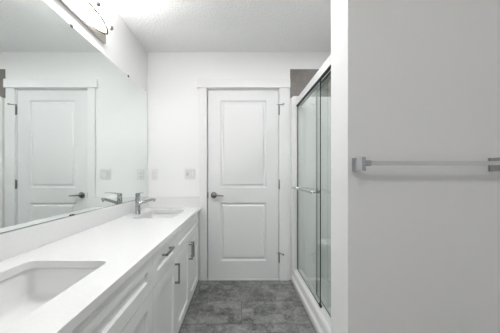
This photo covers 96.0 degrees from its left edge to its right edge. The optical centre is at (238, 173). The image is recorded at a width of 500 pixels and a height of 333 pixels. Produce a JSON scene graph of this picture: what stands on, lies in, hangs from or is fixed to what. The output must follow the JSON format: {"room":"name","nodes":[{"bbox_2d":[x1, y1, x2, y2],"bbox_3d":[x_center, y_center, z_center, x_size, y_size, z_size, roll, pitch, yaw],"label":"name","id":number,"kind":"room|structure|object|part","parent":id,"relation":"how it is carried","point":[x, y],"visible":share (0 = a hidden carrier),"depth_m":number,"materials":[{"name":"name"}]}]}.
{"room":"bathroom","nodes":[
{"label":"bathroom","id":0,"kind":"room"},
{"bbox_2d":[43,0,146,91],"bbox_3d":[-1.040,-0.085,0.350,0.120,2.430,4.340,0,0,0],"label":"wall","id":1,"kind":"structure","parent":0,"point":[122,47],"depth_m":1.83,"materials":[{"name":"white paint"}]},
{"bbox_2d":[0,197,147,260],"bbox_3d":[-0.969,0.298,1.342,0.020,0.108,2.114,0,0,0],"label":"backsplash","id":2,"kind":"structure","parent":1,"relation":"attached to","point":[16,242],"depth_m":1.18,"materials":[{"name":"white stone"}]},
{"bbox_2d":[0,0,147,233],"bbox_3d":[-0.973,-0.313,1.346,0.012,1.113,2.092,0,0,0],"label":"mirror","id":3,"kind":"object","parent":1,"relation":"attached to","point":[74,125],"visible":1,"depth_m":1.23,"materials":[{"name":"white mirror"}]},
{"bbox_2d":[59,0,112,43],"bbox_3d":[-0.913,-1.054,1.375,0.132,0.232,0.512,0,0,0],"label":"vanity light","id":4,"kind":"object","parent":1,"relation":"attached to","point":[91,13],"visible":1,"depth_m":1.44,"materials":[{"name":"silver metal"}]},
{"bbox_3d":[-0.923,-1.083,1.375,0.072,0.125,0.502,0,0,0],"label":"lamp shade","id":5,"kind":"part","parent":4,"relation":"part of","materials":[{"name":"white glass"}]},
{"bbox_2d":[108,0,330,51],"bbox_3d":[0.210,-1.350,0.350,2.620,0.100,4.340,0,0,0],"label":"ceiling","id":6,"kind":"structure","parent":0,"point":[158,25],"depth_m":1.96,"materials":[{"name":"white paint"}]},
{"bbox_2d":[147,52,330,279],"bbox_3d":[0.210,-0.085,2.460,2.380,2.430,0.120,0,0,0],"label":"wall","id":7,"kind":"structure","parent":0,"point":[172,90],"depth_m":2.40,"materials":[{"name":"white paint"}]},
{"bbox_2d":[152,169,157,179],"bbox_3d":[-0.896,0.005,2.395,0.070,0.114,0.011,0,0,0],"label":"power outlet","id":8,"kind":"object","parent":7,"relation":"attached to","point":[154,171],"visible":1,"depth_m":2.39,"materials":[{"name":"white plastic"}]},
{"bbox_2d":[148,197,199,206],"bbox_3d":[-0.688,0.298,2.389,0.542,0.108,0.020,0,0,0],"label":"backsplash","id":9,"kind":"structure","parent":7,"relation":"attached to","point":[160,201],"depth_m":2.38,"materials":[{"name":"white stone"}]},
{"bbox_2d":[185,169,195,178],"bbox_3d":[-0.520,0.000,2.395,0.115,0.116,0.010,0,0,0],"label":"switch plate","id":10,"kind":"object","parent":7,"relation":"attached to","point":[189,173],"visible":1,"depth_m":2.39,"materials":[{"name":"white plastic"}]},
{"bbox_2d":[199,88,206,280],"bbox_3d":[-0.381,0.108,2.391,0.079,2.044,0.018,0,0,0],"label":"trim","id":11,"kind":"structure","parent":7,"relation":"attached to","point":[202,91],"depth_m":2.38,"materials":[{"name":"white paint"}]},
{"bbox_2d":[207,278,278,280],"bbox_3d":[0.043,1.125,2.417,0.761,0.011,0.066,0,0,0],"label":"trim","id":12,"kind":"structure","parent":7,"relation":"attached to","point":[208,279],"depth_m":2.39,"materials":[{"name":"white wood"}]},
{"bbox_2d":[197,79,289,87],"bbox_3d":[0.051,-0.961,2.387,0.985,0.093,0.026,0,0,0],"label":"trim","id":13,"kind":"structure","parent":7,"relation":"attached to","point":[201,83],"depth_m":2.37,"materials":[{"name":"white paint"}]},
{"bbox_2d":[207,89,279,279],"bbox_3d":[0.046,0.109,2.460,0.782,2.042,0.120,0,0,0],"label":"trim","id":14,"kind":"structure","parent":7,"relation":"attached to","point":[207,89],"depth_m":2.41,"materials":[{"name":"white paint"}]},
{"bbox_2d":[208,90,283,277],"bbox_3d":[0.070,0.111,2.393,0.807,2.011,0.091,0,0,0],"label":"door","id":15,"kind":"structure","parent":7,"relation":"in","point":[244,184],"depth_m":2.40,"materials":[{"name":"white paint"}]},
{"bbox_3d":[-0.232,0.224,2.376,0.139,0.066,0.056,0,0,0],"label":"lever handle","id":16,"kind":"part","parent":15,"relation":"part of","materials":[{"name":"silver metal"}]},
{"bbox_2d":[280,88,288,280],"bbox_3d":[0.479,0.108,2.391,0.092,2.044,0.018,0,0,0],"label":"trim","id":17,"kind":"structure","parent":7,"relation":"attached to","point":[284,92],"depth_m":2.38,"materials":[{"name":"white paint"}]},
{"bbox_2d":[178,280,316,332],"bbox_3d":[0.210,1.180,0.350,2.620,0.100,4.340,0,0,0],"label":"floor","id":18,"kind":"structure","parent":0,"point":[214,306],"depth_m":1.86,"materials":[{"name":"grey tile"}]},
{"bbox_2d":[71,255,152,332],"bbox_3d":[-0.680,0.756,0.696,0.591,0.748,0.792,0,0,0],"label":"vanity cabinet","id":19,"kind":"object","parent":18,"relation":"on","point":[129,309],"visible":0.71,"depth_m":0.86,"materials":[{"name":"white paint"}]},
{"bbox_3d":[-0.428,0.830,0.894,0.020,0.531,0.392,0,0,0],"label":"door","id":20,"kind":"part","parent":19,"relation":"part of","materials":[{"name":"white paint"}]},
{"bbox_2d":[153,234,179,332],"bbox_3d":[-0.680,0.756,1.296,0.591,0.748,0.408,0,0,0],"label":"vanity cabinet","id":21,"kind":"object","parent":18,"relation":"on","point":[164,259],"visible":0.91,"depth_m":1.30,"materials":[{"name":"white paint"}]},
{"bbox_3d":[-0.428,0.473,1.296,0.020,0.171,0.404,0,0,0],"label":"drawer","id":22,"kind":"part","parent":21,"relation":"part of","materials":[{"name":"white paint"}]},
{"bbox_3d":[-0.428,0.830,1.296,0.020,0.531,0.404,0,0,0],"label":"door","id":23,"kind":"part","parent":21,"relation":"part of","materials":[{"name":"white paint"}]},
{"bbox_3d":[-0.402,0.440,1.285,0.033,0.011,0.130,0,0,0],"label":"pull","id":24,"kind":"part","parent":21,"relation":"part of","materials":[{"name":"black metal"}]},
{"bbox_3d":[-0.402,0.648,1.467,0.033,0.130,0.011,0,0,0],"label":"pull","id":25,"kind":"part","parent":21,"relation":"part of","materials":[{"name":"black metal"}]},
{"bbox_2d":[176,213,197,332],"bbox_3d":[-0.680,0.756,1.950,0.591,0.748,0.899,0,0,0],"label":"vanity cabinet","id":26,"kind":"object","parent":18,"relation":"on","point":[187,236],"visible":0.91,"depth_m":1.80,"materials":[{"name":"white paint"}]},
{"bbox_2d":[0,207,200,332],"bbox_3d":[-0.692,0.367,1.342,0.574,0.030,2.114,0,0,0],"label":"countertop","id":27,"kind":"structure","parent":26,"relation":"on","point":[118,247],"depth_m":0.93,"materials":[{"name":"white stone"}]},
{"bbox_2d":[0,268,97,332],"bbox_3d":[-0.687,0.454,0.687,0.388,0.143,0.516,0,0,0],"label":"undermount sink","id":28,"kind":"object","parent":27,"relation":"in","point":[23,293],"visible":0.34,"depth_m":0.90,"materials":[{"name":"white ceramic"}]},
{"bbox_2d":[135,192,155,213],"bbox_3d":[-0.829,0.254,1.983,0.158,0.195,0.126,0,0,36],"label":"faucet","id":29,"kind":"object","parent":27,"relation":"on","point":[138,202],"visible":1,"depth_m":1.97,"materials":[{"name":"silver metal"}]},
{"bbox_3d":[-0.810,0.243,1.985,0.155,0.064,0.033,0,0,0],"label":"spout","id":30,"kind":"part","parent":29,"relation":"part of","materials":[{"name":"silver metal"}]},
{"bbox_2d":[140,213,179,218],"bbox_3d":[-0.687,0.454,1.995,0.388,0.143,0.506,0,0,0],"label":"undermount sink","id":31,"kind":"object","parent":27,"relation":"in","point":[152,215],"visible":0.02,"depth_m":2.22,"materials":[{"name":"white ceramic"}]},
{"bbox_3d":[-0.428,0.830,1.704,0.020,0.531,0.405,0,0,0],"label":"door","id":32,"kind":"part","parent":26,"relation":"part of","materials":[{"name":"white paint"}]},
{"bbox_3d":[-0.402,0.648,1.876,0.033,0.130,0.011,0,0,0],"label":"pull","id":33,"kind":"part","parent":26,"relation":"part of","materials":[{"name":"black metal"}]},
{"bbox_3d":[-0.428,0.830,2.114,0.020,0.531,0.405,0,0,0],"label":"door","id":34,"kind":"part","parent":26,"relation":"part of","materials":[{"name":"white paint"}]},
{"bbox_2d":[291,96,330,332],"bbox_3d":[0.973,0.155,1.647,0.842,1.950,1.503,0,0,0],"label":"shower stall","id":35,"kind":"object","parent":18,"relation":"on","point":[318,320],"visible":0.25,"depth_m":2.39,"materials":[{"name":"clear glass"}]},
{"bbox_2d":[291,54,330,326],"bbox_3d":[0.600,0.109,1.647,0.128,1.802,1.441,0,0,0],"label":"shower door","id":36,"kind":"structure","parent":35,"relation":"attached to","point":[324,72],"depth_m":1.95,"materials":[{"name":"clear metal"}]},
{"bbox_3d":[0.613,0.141,2.024,0.008,1.718,0.660,0,0,0],"label":"glass panel","id":37,"kind":"part","parent":36,"relation":"part of","materials":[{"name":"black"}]},
{"bbox_3d":[0.645,0.141,1.403,0.008,1.718,0.925,0,0,0],"label":"glass panel","id":38,"kind":"part","parent":36,"relation":"part of","materials":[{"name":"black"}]},
{"bbox_3d":[1.102,0.892,2.216,0.560,0.415,0.340,0,0,0],"label":"corner seat","id":39,"kind":"part","parent":35,"relation":"part of","materials":[{"name":"white plastic"}]},
{"bbox_2d":[331,0,499,332],"bbox_3d":[0.882,-0.085,0.824,1.035,2.430,0.139,0,0,0],"label":"wall partition","id":40,"kind":"structure","parent":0,"point":[415,248],"depth_m":0.75,"materials":[{"name":"white paint"}]},
{"bbox_2d":[290,69,330,97],"bbox_3d":[0.972,-0.963,1.647,0.854,0.305,1.506,0,0,0],"label":"wall tile","id":41,"kind":"object","parent":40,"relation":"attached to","point":[299,78],"depth_m":2.39,"materials":[{"name":"beige tile"}]},
{"bbox_2d":[352,157,499,170],"bbox_3d":[0.612,-0.031,0.722,0.467,0.045,0.064,0,0,0],"label":"towel bar","id":42,"kind":"object","parent":40,"relation":"attached to","point":[360,163],"visible":1,"depth_m":0.69,"materials":[{"name":"silver metal"}]},
{"bbox_3d":[0.384,-0.031,0.722,0.012,0.045,0.064,0,0,0],"label":"post","id":43,"kind":"part","parent":42,"relation":"part of","materials":[{"name":"silver metal"}]},
{"bbox_3d":[0.840,-0.031,0.722,0.012,0.045,0.064,0,0,0],"label":"post","id":44,"kind":"part","parent":42,"relation":"part of","materials":[{"name":"silver metal"}]}
]}

